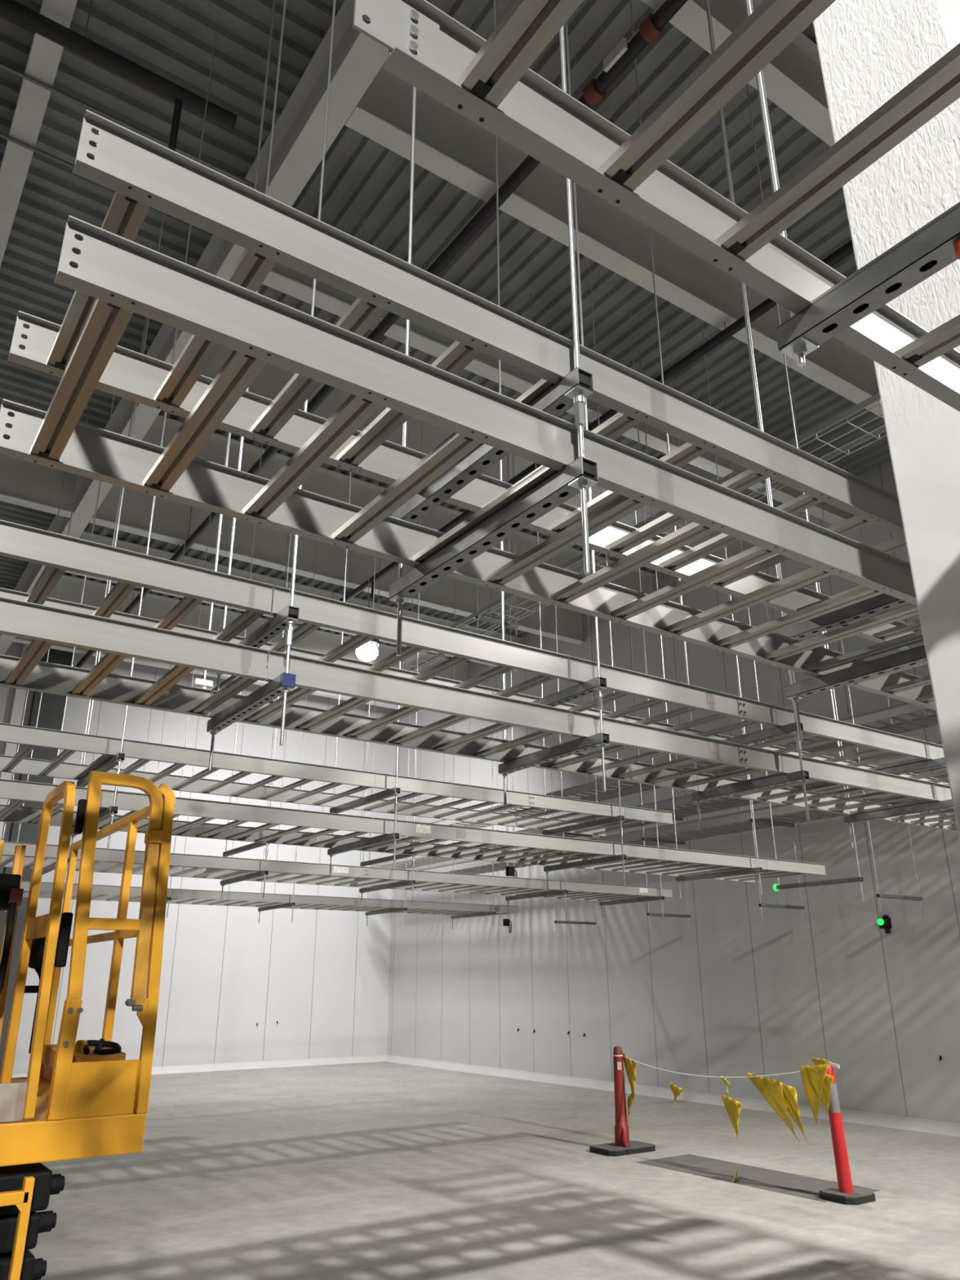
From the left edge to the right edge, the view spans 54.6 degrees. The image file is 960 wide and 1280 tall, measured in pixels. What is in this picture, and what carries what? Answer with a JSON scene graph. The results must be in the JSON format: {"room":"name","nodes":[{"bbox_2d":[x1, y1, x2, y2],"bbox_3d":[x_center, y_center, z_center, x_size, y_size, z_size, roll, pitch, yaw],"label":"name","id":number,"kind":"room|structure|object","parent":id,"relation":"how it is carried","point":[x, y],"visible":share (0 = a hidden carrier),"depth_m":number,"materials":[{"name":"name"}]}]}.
{"room":"industrial building interior","nodes":[
{"label":"industrial building interior","id":0,"kind":"room"},
{"bbox_2d":[0,641,396,1074],"bbox_3d":[-11.453,3.296,17.171,22.850,9.170,0.200,13,-24,-32],"label":"wall","id":1,"kind":"structure","parent":0,"point":[323,975],"depth_m":20.52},
{"bbox_2d":[0,643,28,839],"bbox_3d":[-9.482,3.874,18.186,0.200,8.770,0.130,13,-24,-32],"label":"downpipe","id":2,"kind":"object","parent":1,"relation":"attached to","point":[20,695],"visible":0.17,"depth_m":18.96,"materials":[{"name":"white plastic"}]},
{"bbox_2d":[11,1054,386,1077],"bbox_3d":[-11.433,7.477,15.444,22.650,0.130,0.100,13,-24,-32],"label":"baseboard","id":3,"kind":"structure","parent":1,"relation":"attached to","point":[336,1060],"depth_m":19.84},
{"bbox_2d":[0,0,891,662],"bbox_3d":[-1.923,-5.565,5.568,22.650,0.200,33.600,13,-24,-32],"label":"ceiling","id":4,"kind":"structure","parent":0,"point":[172,39],"depth_m":8.91,"materials":[{"name":"grey metal"}]},
{"bbox_2d":[0,0,77,266],"bbox_3d":[-2.009,-5.320,5.407,0.200,0.370,33.590,13,-24,-32],"label":"roof beam","id":5,"kind":"structure","parent":4,"relation":"attached to","point":[45,55],"depth_m":7.62,"materials":[{"name":"grey metal"}]},
{"bbox_2d":[0,132,74,168],"bbox_3d":[-5.689,-4.616,6.663,8.000,0.036,0.036,13,-24,-32],"label":"conduit","id":6,"kind":"object","parent":5,"relation":"attached to","point":[2,135],"visible":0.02,"depth_m":7.90,"materials":[{"name":"metal"}]},
{"bbox_2d":[0,62,254,187],"bbox_3d":[-5.296,-4.813,6.131,8.000,0.036,0.036,13,-24,-32],"label":"conduit","id":7,"kind":"object","parent":5,"relation":"attached to","point":[2,65],"visible":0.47,"depth_m":7.63,"materials":[{"name":"metal"}]},
{"bbox_2d":[0,453,78,518],"bbox_3d":[-11.235,-3.390,10.076,12.995,0.710,0.200,13,-24,-32],"label":"roof beam","id":8,"kind":"structure","parent":4,"relation":"attached to","point":[24,483],"depth_m":13.25,"materials":[{"name":"grey metal"}]},
{"bbox_2d":[1,400,90,912],"bbox_3d":[-5.324,0.038,11.327,0.041,6.366,1.110,13,-24,-32],"label":"hanger","id":9,"kind":"object","parent":4,"relation":"hanging from","point":[90,401],"visible":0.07,"depth_m":11.38,"materials":[{"name":"metal"}]},
{"bbox_2d":[41,248,156,875],"bbox_3d":[-3.598,-0.886,8.826,0.041,6.366,1.100,13,-24,-32],"label":"hanger","id":10,"kind":"object","parent":4,"relation":"hanging from","point":[51,867],"visible":0.41,"depth_m":8.68,"materials":[{"name":"metal"}]},
{"bbox_2d":[0,0,236,151],"bbox_3d":[-5.098,-4.898,5.466,7.580,1.100,0.126,13,-24,-32],"label":"pipe","id":11,"kind":"object","parent":4,"relation":"hanging from","point":[13,11],"visible":0.92,"depth_m":6.98,"materials":[{"name":"black metal"}]},
{"bbox_2d":[68,32,216,858],"bbox_3d":[-2.350,-1.695,6.635,0.041,6.367,1.000,13,-24,-32],"label":"hanger","id":12,"kind":"object","parent":4,"relation":"hanging from","point":[117,759],"visible":0.52,"depth_m":5.92,"materials":[{"name":"metal"}]},
{"bbox_2d":[0,722,673,836],"bbox_3d":[-1.425,0.964,6.354,6.840,0.100,0.871,13,-24,-32],"label":"cable tray","id":13,"kind":"object","parent":12,"relation":"on","point":[31,737],"visible":0.92,"depth_m":6.39,"materials":[{"name":"metal"}]},
{"bbox_2d":[0,778,826,882],"bbox_3d":[-0.598,1.445,6.788,8.850,0.100,0.870,13,-24,-32],"label":"cable tray","id":14,"kind":"object","parent":12,"relation":"on","point":[21,792],"visible":0.88,"depth_m":6.64,"materials":[{"name":"metal"}]},
{"bbox_2d":[157,505,211,917],"bbox_3d":[-3.927,0.367,12.238,0.041,6.366,1.110,13,-24,-32],"label":"hanger","id":15,"kind":"object","parent":4,"relation":"hanging from","point":[168,899],"visible":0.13,"depth_m":12.05,"materials":[{"name":"metal"}]},
{"bbox_2d":[0,0,388,654],"bbox_3d":[-0.431,-4.789,6.377,0.250,0.710,33.590,13,-24,-32],"label":"girder","id":16,"kind":"object","parent":4,"relation":"attached to","point":[297,146],"visible":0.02,"depth_m":7.90,"materials":[{"name":"grey metal"}]},
{"bbox_2d":[13,636,422,713],"bbox_3d":[-5.332,0.580,20.948,9.375,0.710,0.200,13,-24,-32],"label":"roof beam","id":17,"kind":"structure","parent":4,"relation":"attached to","point":[17,639],"depth_m":19.94,"materials":[{"name":"grey metal"}]},
{"bbox_2d":[192,0,275,688],"bbox_3d":[-1.415,-2.371,5.669,0.090,5.730,0.059,13,-24,-32],"label":"sprinkler","id":18,"kind":"object","parent":4,"relation":"hanging from","point":[203,683],"visible":0.37,"depth_m":5.19,"materials":[{"name":"metal"}]},
{"bbox_2d":[48,574,469,681],"bbox_3d":[-4.164,-0.005,19.368,9.375,0.710,0.200,13,-24,-32],"label":"roof beam","id":19,"kind":"structure","parent":4,"relation":"attached to","point":[153,606],"depth_m":18.55,"materials":[{"name":"grey metal"}]},
{"bbox_2d":[220,310,307,901],"bbox_3d":[-2.225,-0.563,9.721,0.041,6.366,1.100,13,-24,-32],"label":"hanger","id":20,"kind":"object","parent":4,"relation":"hanging from","point":[264,873],"visible":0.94,"depth_m":8.84,"materials":[{"name":"metal"}]},
{"bbox_2d":[206,0,336,770],"bbox_3d":[-0.828,-2.560,4.296,0.044,6.366,0.714,13,-24,-32],"label":"hanger","id":21,"kind":"object","parent":4,"relation":"hanging from","point":[287,616],"visible":0.78,"depth_m":3.29,"materials":[{"name":"metal"}]},
{"bbox_2d":[257,533,316,923],"bbox_3d":[-2.653,0.668,13.068,0.041,6.366,1.110,13,-24,-32],"label":"hanger","id":22,"kind":"object","parent":4,"relation":"hanging from","point":[288,904],"visible":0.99,"depth_m":12.36,"materials":[{"name":"metal"}]},
{"bbox_2d":[64,531,521,671],"bbox_3d":[-2.997,-0.590,17.788,9.375,0.710,0.200,13,-24,-32],"label":"roof beam","id":23,"kind":"structure","parent":4,"relation":"attached to","point":[86,535],"depth_m":17.25,"materials":[{"name":"grey metal"}]},
{"bbox_2d":[88,484,584,644],"bbox_3d":[-1.829,-1.174,16.207,9.375,0.710,0.200,13,-24,-32],"label":"roof beam","id":24,"kind":"structure","parent":4,"relation":"attached to","point":[169,523],"depth_m":15.46,"materials":[{"name":"grey metal"}]},
{"bbox_2d":[327,209,400,875],"bbox_3d":[-0.850,-1.342,7.613,0.041,6.367,1.000,13,-24,-32],"label":"hanger","id":25,"kind":"object","parent":4,"relation":"hanging from","point":[395,791],"visible":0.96,"depth_m":6.60,"materials":[{"name":"metal"}]},
{"bbox_2d":[355,592,380,662],"bbox_3d":[-2.117,-0.289,17.613,0.480,1.440,0.480,13,-24,-32],"label":"lamp","id":26,"kind":"object","parent":4,"relation":"hanging from","point":[360,651],"visible":0.46,"depth_m":17.29,"materials":[{"name":"metal"}]},
{"bbox_2d":[74,0,688,667],"bbox_3d":[-1.148,-3.443,9.766,0.164,0.894,26.400,13,-24,-32],"label":"pipe","id":27,"kind":"object","parent":4,"relation":"hanging from","point":[651,28],"visible":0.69,"depth_m":7.74,"materials":[{"name":"black metal"}]},
{"bbox_2d":[365,555,404,661],"bbox_3d":[-1.493,-0.604,14.688,0.650,2.870,0.041,13,-24,-32],"label":"hanger","id":28,"kind":"object","parent":4,"relation":"hanging from","point":[370,555],"visible":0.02,"depth_m":14.56,"materials":[{"name":"metal"}]},
{"bbox_2d":[364,558,413,926],"bbox_3d":[-1.321,0.981,13.936,0.041,6.366,1.110,13,-24,-32],"label":"hanger","id":29,"kind":"object","parent":4,"relation":"hanging from","point":[401,909],"visible":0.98,"depth_m":13.19,"materials":[{"name":"metal"}]},
{"bbox_2d":[359,357,424,906],"bbox_3d":[-0.968,-0.267,10.540,0.041,6.366,1.100,13,-24,-32],"label":"hanger","id":30,"kind":"object","parent":4,"relation":"hanging from","point":[363,864],"visible":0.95,"depth_m":9.68,"materials":[{"name":"metal"}]},
{"bbox_2d":[141,414,655,594],"bbox_3d":[-0.661,-1.759,14.627,9.375,0.710,0.200,13,-24,-32],"label":"roof beam","id":31,"kind":"structure","parent":4,"relation":"attached to","point":[324,482],"depth_m":13.76,"materials":[{"name":"grey metal"}]},
{"bbox_2d":[201,345,740,559],"bbox_3d":[0.507,-2.343,13.047,9.375,0.710,0.200,13,-24,-32],"label":"roof beam","id":32,"kind":"structure","parent":4,"relation":"attached to","point":[272,379],"depth_m":12.16,"materials":[{"name":"grey metal"}]},
{"bbox_2d":[450,578,495,928],"bbox_3d":[-0.122,1.264,14.718,0.041,6.366,1.110,13,-24,-32],"label":"hanger","id":33,"kind":"object","parent":4,"relation":"hanging from","point":[493,913],"visible":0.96,"depth_m":13.94,"materials":[{"name":"metal"}]},
{"bbox_2d":[20,880,518,916],"bbox_3d":[-3.607,3.153,11.412,9.520,0.100,0.900,13,-24,-32],"label":"cable tray","id":34,"kind":"object","parent":33,"relation":"on","point":[99,892],"visible":0.8,"depth_m":11.93,"materials":[{"name":"metal"}]},
{"bbox_2d":[388,24,598,656],"bbox_3d":[-0.011,-3.010,3.084,0.041,6.362,0.740,13,-24,-32],"label":"hanger","id":35,"kind":"object","parent":4,"relation":"hanging from","point":[580,475],"visible":0.88,"depth_m":2.02,"materials":[{"name":"metal"}]},
{"bbox_2d":[7,109,924,650],"bbox_3d":[2.030,-0.018,3.433,6.791,0.100,0.575,13,-24,-32],"label":"cable tray","id":36,"kind":"object","parent":35,"relation":"on","point":[143,173],"visible":0.78,"depth_m":1.91,"materials":[{"name":"metal"}]},
{"bbox_2d":[0,215,936,710],"bbox_3d":[2.033,0.173,3.364,6.787,0.100,0.575,13,-24,-32],"label":"cable tray","id":37,"kind":"object","parent":35,"relation":"on","point":[126,277],"visible":0.88,"depth_m":1.89,"materials":[{"name":"metal"}]},
{"bbox_2d":[475,454,518,635],"bbox_3d":[0.216,-1.460,12.375,0.650,2.870,0.041,13,-24,-32],"label":"hanger","id":38,"kind":"object","parent":4,"relation":"hanging from","point":[477,617],"visible":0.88,"depth_m":11.90,"materials":[{"name":"metal"}]},
{"bbox_2d":[502,591,511,933],"bbox_3d":[0.411,1.402,15.028,0.141,6.376,0.060,13,-24,-32],"label":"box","id":39,"kind":"object","parent":4,"relation":"hanging from","point":[505,922],"visible":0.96,"depth_m":14.00,"materials":[{"name":"black paint"}]},
{"bbox_2d":[506,454,517,877],"bbox_3d":[0.352,-0.116,11.356,0.141,6.056,0.060,13,-24,-32],"label":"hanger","id":40,"kind":"object","parent":4,"relation":"hanging from","point":[511,871],"visible":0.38,"depth_m":10.65,"materials":[{"name":"black paint"}]},
{"bbox_2d":[210,239,853,695],"bbox_3d":[1.259,-2.738,11.284,0.097,1.190,26.400,13,-24,-32],"label":"pipe","id":41,"kind":"object","parent":4,"relation":"hanging from","point":[847,249],"visible":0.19,"depth_m":9.96,"materials":[{"name":"black metal"}]},
{"bbox_2d":[502,540,568,913],"bbox_3d":[0.619,0.107,11.574,0.041,6.366,1.100,13,-24,-32],"label":"hanger","id":42,"kind":"object","parent":4,"relation":"hanging from","point":[565,891],"visible":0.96,"depth_m":10.62,"materials":[{"name":"metal"}]},
{"bbox_2d":[0,840,672,901],"bbox_3d":[-1.828,2.239,8.938,9.440,0.100,0.901,13,-24,-32],"label":"cable tray","id":43,"kind":"object","parent":42,"relation":"on","point":[106,860],"visible":0.86,"depth_m":9.11,"materials":[{"name":"metal"}]},
{"bbox_2d":[493,0,609,806],"bbox_3d":[0.292,-2.295,5.029,0.041,6.366,0.710,13,-24,-32],"label":"hanger","id":44,"kind":"object","parent":4,"relation":"hanging from","point":[601,740],"visible":0.75,"depth_m":4.04,"materials":[{"name":"metal"}]},
{"bbox_2d":[0,596,957,831],"bbox_3d":[0.420,0.465,4.134,8.500,0.100,0.576,13,-24,-32],"label":"cable tray","id":45,"kind":"object","parent":44,"relation":"on","point":[46,625],"visible":0.92,"depth_m":3.57,"materials":[{"name":"metal"}]},
{"bbox_2d":[262,262,849,524],"bbox_3d":[1.675,-2.928,11.467,9.375,0.710,0.200,13,-24,-32],"label":"roof beam","id":46,"kind":"structure","parent":4,"relation":"attached to","point":[282,278],"depth_m":10.33,"materials":[{"name":"grey metal"}]},
{"bbox_2d":[546,604,596,933],"bbox_3d":[1.585,1.914,16.550,0.880,6.336,0.041,13,-24,-32],"label":"hanger","id":47,"kind":"object","parent":4,"relation":"hanging from","point":[556,922],"visible":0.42,"depth_m":15.91,"materials":[{"name":"metal"}]},
{"bbox_2d":[369,741,946,869],"bbox_3d":[2.681,2.723,14.595,0.800,0.130,17.000,13,-24,-32],"label":"cable tray","id":48,"kind":"object","parent":47,"relation":"on","point":[728,803],"visible":0.34,"depth_m":14.03,"materials":[{"name":"metal"}]},
{"bbox_2d":[418,773,947,874],"bbox_3d":[2.682,3.071,14.468,0.800,0.130,17.000,13,-24,-32],"label":"cable tray","id":49,"kind":"object","parent":47,"relation":"on","point":[735,818],"visible":0.47,"depth_m":13.51,"materials":[{"name":"metal"}]},
{"bbox_2d":[530,258,626,888],"bbox_3d":[0.843,-0.943,8.717,0.041,6.367,1.000,13,-24,-32],"label":"hanger","id":50,"kind":"object","parent":4,"relation":"hanging from","point":[620,819],"visible":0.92,"depth_m":7.80,"materials":[{"name":"metal"}]},
{"bbox_2d":[344,57,884,418],"bbox_3d":[2.842,-3.513,9.886,9.375,0.710,0.200,13,-24,-32],"label":"roof beam","id":51,"kind":"structure","parent":4,"relation":"attached to","point":[452,147],"depth_m":8.63,"materials":[{"name":"grey metal"}]},
{"bbox_2d":[586,444,664,918],"bbox_3d":[1.827,0.392,12.362,0.041,6.366,1.100,13,-24,-32],"label":"hanger","id":52,"kind":"object","parent":4,"relation":"hanging from","point":[661,898],"visible":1,"depth_m":11.48,"materials":[{"name":"metal"}]},
{"bbox_2d":[626,573,690,928],"bbox_3d":[2.810,1.301,14.893,0.880,6.336,0.041,13,-24,-32],"label":"hanger","id":53,"kind":"object","parent":4,"relation":"hanging from","point":[644,839],"visible":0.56,"depth_m":14.19,"materials":[{"name":"metal"}]},
{"bbox_2d":[399,702,938,842],"bbox_3d":[2.679,2.216,14.781,0.800,0.130,17.000,13,-24,-32],"label":"cable tray","id":54,"kind":"object","parent":53,"relation":"on","point":[892,712],"visible":0.37,"depth_m":13.59,"materials":[{"name":"metal"}]},
{"bbox_2d":[628,307,690,546],"bbox_3d":[1.925,-2.315,10.063,0.650,2.870,0.041,13,-24,-32],"label":"hanger","id":55,"kind":"object","parent":4,"relation":"hanging from","point":[664,534],"visible":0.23,"depth_m":10.15,"materials":[{"name":"metal"}]},
{"bbox_2d":[655,451,665,458],"bbox_3d":[2.494,-2.336,12.697,0.480,1.020,0.480,13,-24,-32],"label":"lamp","id":56,"kind":"object","parent":4,"relation":"hanging from","point":[660,456],"visible":0.06,"depth_m":12.67,"materials":[{"name":"metal"}]},
{"bbox_2d":[638,319,762,897],"bbox_3d":[2.174,-0.629,9.585,0.041,6.367,1.000,13,-24,-32],"label":"hanger","id":57,"kind":"object","parent":4,"relation":"hanging from","point":[753,870],"visible":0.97,"depth_m":8.78,"materials":[{"name":"metal"}]},
{"bbox_2d":[629,0,809,830],"bbox_3d":[1.336,-2.050,5.709,0.041,6.366,0.710,13,-24,-32],"label":"hanger","id":58,"kind":"object","parent":4,"relation":"hanging from","point":[802,775],"visible":0.73,"depth_m":4.74,"materials":[{"name":"metal"}]},
{"bbox_2d":[0,520,949,785],"bbox_3d":[0.419,0.244,4.215,8.500,0.100,0.576,13,-24,-32],"label":"cable tray","id":59,"kind":"object","parent":58,"relation":"on","point":[60,553],"visible":0.59,"depth_m":3.55,"materials":[{"name":"metal"}]},
{"bbox_2d":[640,0,834,146],"bbox_3d":[4.010,-4.097,8.306,9.375,0.710,0.200,13,-24,-32],"label":"roof beam","id":60,"kind":"structure","parent":4,"relation":"attached to","point":[793,81],"depth_m":7.11,"materials":[{"name":"grey metal"}]},
{"bbox_2d":[723,547,804,921],"bbox_3d":[3.978,0.716,13.312,0.880,6.336,0.041,13,-24,-32],"label":"hanger","id":61,"kind":"object","parent":4,"relation":"hanging from","point":[761,905],"visible":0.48,"depth_m":12.51,"materials":[{"name":"metal"}]},
{"bbox_2d":[723,366,863,904],"bbox_3d":[3.391,-0.343,10.377,0.041,6.367,1.000,13,-24,-32],"label":"hanger","id":62,"kind":"object","parent":4,"relation":"hanging from","point":[860,879],"visible":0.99,"depth_m":9.55,"materials":[{"name":"metal"}]},
{"bbox_2d":[773,884,778,891],"bbox_3d":[3.105,2.596,9.753,0.076,0.074,0.045,13,-24,-32],"label":"indicator light","id":63,"kind":"object","parent":62,"relation":"attached to","point":[774,885],"visible":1,"depth_m":9.73,"materials":[{"name":"green plastic"}]},
{"bbox_2d":[706,0,927,741],"bbox_3d":[1.254,-2.712,3.909,0.041,6.362,0.740,13,-24,-32],"label":"hanger","id":64,"kind":"object","parent":4,"relation":"hanging from","point":[917,655],"visible":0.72,"depth_m":3.04,"materials":[{"name":"metal"}]},
{"bbox_2d":[746,84,953,848],"bbox_3d":[2.421,-1.794,6.416,0.041,6.366,0.710,13,-24,-32],"label":"hanger","id":65,"kind":"object","parent":4,"relation":"hanging from","point":[938,762],"visible":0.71,"depth_m":5.44,"materials":[{"name":"metal"}]},
{"bbox_2d":[744,0,959,366],"bbox_3d":[0.674,-3.418,2.179,0.041,6.226,0.762,13,-24,-32],"label":"hanger","id":66,"kind":"object","parent":4,"relation":"hanging from","point":[930,251],"visible":1,"depth_m":1.31,"materials":[{"name":"metal"}]},
{"bbox_2d":[352,0,959,411],"bbox_3d":[2.737,-0.121,2.556,6.610,0.100,0.575,13,-24,-32],"label":"cable tray","id":67,"kind":"object","parent":66,"relation":"on","point":[491,82],"visible":0.95,"depth_m":1.12,"materials":[{"name":"metal"}]},
{"bbox_2d":[954,238,959,259],"bbox_3d":[0.629,-0.501,1.195,0.032,0.024,0.032,13,-24,-32],"label":"plug","id":68,"kind":"object","parent":66,"relation":"attached to","point":[957,246],"visible":1,"depth_m":1.20,"materials":[{"name":"orange plastic"}]},
{"bbox_2d":[811,436,923,914],"bbox_3d":[4.946,0.232,12.002,0.880,6.336,0.041,13,-24,-32],"label":"hanger","id":69,"kind":"object","parent":4,"relation":"hanging from","point":[920,899],"visible":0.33,"depth_m":11.16,"materials":[{"name":"metal"}]},
{"bbox_3d":[3.634,-3.171,7.750,0.650,2.870,0.041,13,-24,-32],"label":"hanger","id":70,"kind":"object","parent":4,"relation":"hanging from","visible":0},
{"bbox_2d":[396,392,887,671],"bbox_3d":[2.499,-1.443,8.867,0.462,0.116,16.000,13,-24,-32],"label":"basket tray","id":71,"kind":"object","parent":70,"relation":"on","point":[876,397],"visible":0.23,"depth_m":8.73,"materials":[{"name":"metal"}]},
{"bbox_2d":[391,648,429,668],"bbox_3d":[-0.907,0.189,13.335,0.116,0.116,1.300,13,-24,-31],"label":"tube","id":72,"kind":"object","parent":71,"relation":"in","point":[407,660],"visible":0.19,"depth_m":13.41,"materials":[{"name":"white metal"}]},
{"bbox_2d":[29,1061,959,1279],"bbox_3d":[-1.891,2.855,2.476,22.650,0.200,33.600,13,-24,-32],"label":"floor","id":73,"kind":"structure","parent":0,"point":[370,1171],"depth_m":8.09,"materials":[{"name":"concrete"}]},
{"bbox_2d":[0,648,73,1076],"bbox_3d":[-8.985,3.958,18.419,0.600,8.770,0.290,13,-24,-32],"label":"steel column","id":74,"kind":"structure","parent":73,"relation":"on","point":[51,715],"depth_m":18.57,"materials":[{"name":"grey metal"}]},
{"bbox_2d":[0,770,176,1279],"bbox_3d":[-2.179,2.015,4.189,0.807,2.559,1.970,13,-24,-32],"label":"scissor lift","id":75,"kind":"object","parent":73,"relation":"on","point":[82,1099],"visible":1,"depth_m":3.73,"materials":[{"name":"metal"}]},
{"bbox_2d":[45,999,82,1120],"bbox_3d":[-1.596,1.606,3.571,0.067,0.423,0.045,13,-24,-32],"label":"post","id":76,"kind":"object","parent":75,"relation":"attached to","point":[64,1073],"depth_m":3.55,"materials":[{"name":"yellow metal"}]},
{"bbox_2d":[41,1040,125,1066],"bbox_3d":[-1.648,1.714,3.869,0.240,0.100,0.380,13,-24,-32],"label":"tray","id":77,"kind":"object","parent":75,"relation":"on","point":[88,1051],"depth_m":3.78,"materials":[{"name":"yellow metal"}]},
{"bbox_2d":[589,1046,655,1156],"bbox_3d":[1.536,5.021,10.201,0.680,1.035,0.420,13,-24,-32],"label":"bollard","id":78,"kind":"object","parent":73,"relation":"on","point":[622,1145],"visible":1,"depth_m":10.06,"materials":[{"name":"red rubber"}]},
{"bbox_2d":[635,1154,879,1202],"bbox_3d":[2.527,5.032,8.743,0.770,0.003,2.230,13,-24,-32],"label":"floor plate","id":79,"kind":"object","parent":73,"relation":"on","point":[806,1187],"depth_m":8.71,"materials":[{"name":"metal"}]},
{"bbox_2d":[733,1164,738,1182],"bbox_3d":[2.350,4.873,8.509,0.038,0.129,0.199,-11,-23,26],"label":"scrap","id":80,"kind":"object","parent":79,"relation":"on","point":[735,1177],"visible":1,"depth_m":8.49,"materials":[{"name":"yellow plastic"}]},
{"bbox_2d":[818,1064,875,1204],"bbox_3d":[3.072,4.194,7.957,0.380,1.029,0.360,13,-24,-32],"label":"bollard","id":81,"kind":"object","parent":73,"relation":"on","point":[845,1193],"visible":0.94,"depth_m":7.83,"materials":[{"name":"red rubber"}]},
{"bbox_2d":[622,1051,839,1144],"bbox_3d":[2.336,4.450,9.095,0.125,0.824,2.967,11,-23,-28],"label":"bunting","id":82,"kind":"object","parent":81,"relation":"hanging from","point":[817,1084],"visible":1,"depth_m":8.44,"materials":[{"name":"yellow plastic"}]},
{"bbox_2d":[813,0,959,841],"bbox_3d":[1.351,-1.821,2.785,0.700,8.770,0.335,13,-24,-32],"label":"wall","id":83,"kind":"structure","parent":73,"relation":"on","point":[869,51],"depth_m":2.26,"materials":[{"name":"white paint"}]},
{"bbox_2d":[386,460,959,1123],"bbox_3d":[7.482,0.669,10.212,0.200,9.170,33.600,13,-24,-32],"label":"wall","id":84,"kind":"structure","parent":0,"point":[735,993],"depth_m":14.65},
{"bbox_2d":[384,1054,959,1137],"bbox_3d":[7.367,4.881,8.568,0.120,0.130,33.600,13,-24,-32],"label":"baseboard","id":85,"kind":"structure","parent":84,"relation":"attached to","point":[935,1126],"depth_m":14.12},
{"bbox_2d":[877,915,892,933],"bbox_3d":[5.285,3.715,12.160,0.145,0.230,0.125,13,-24,-32],"label":"wall device","id":86,"kind":"object","parent":84,"relation":"attached to","point":[885,922],"visible":1,"depth_m":12.14,"materials":[{"name":"black paint"}]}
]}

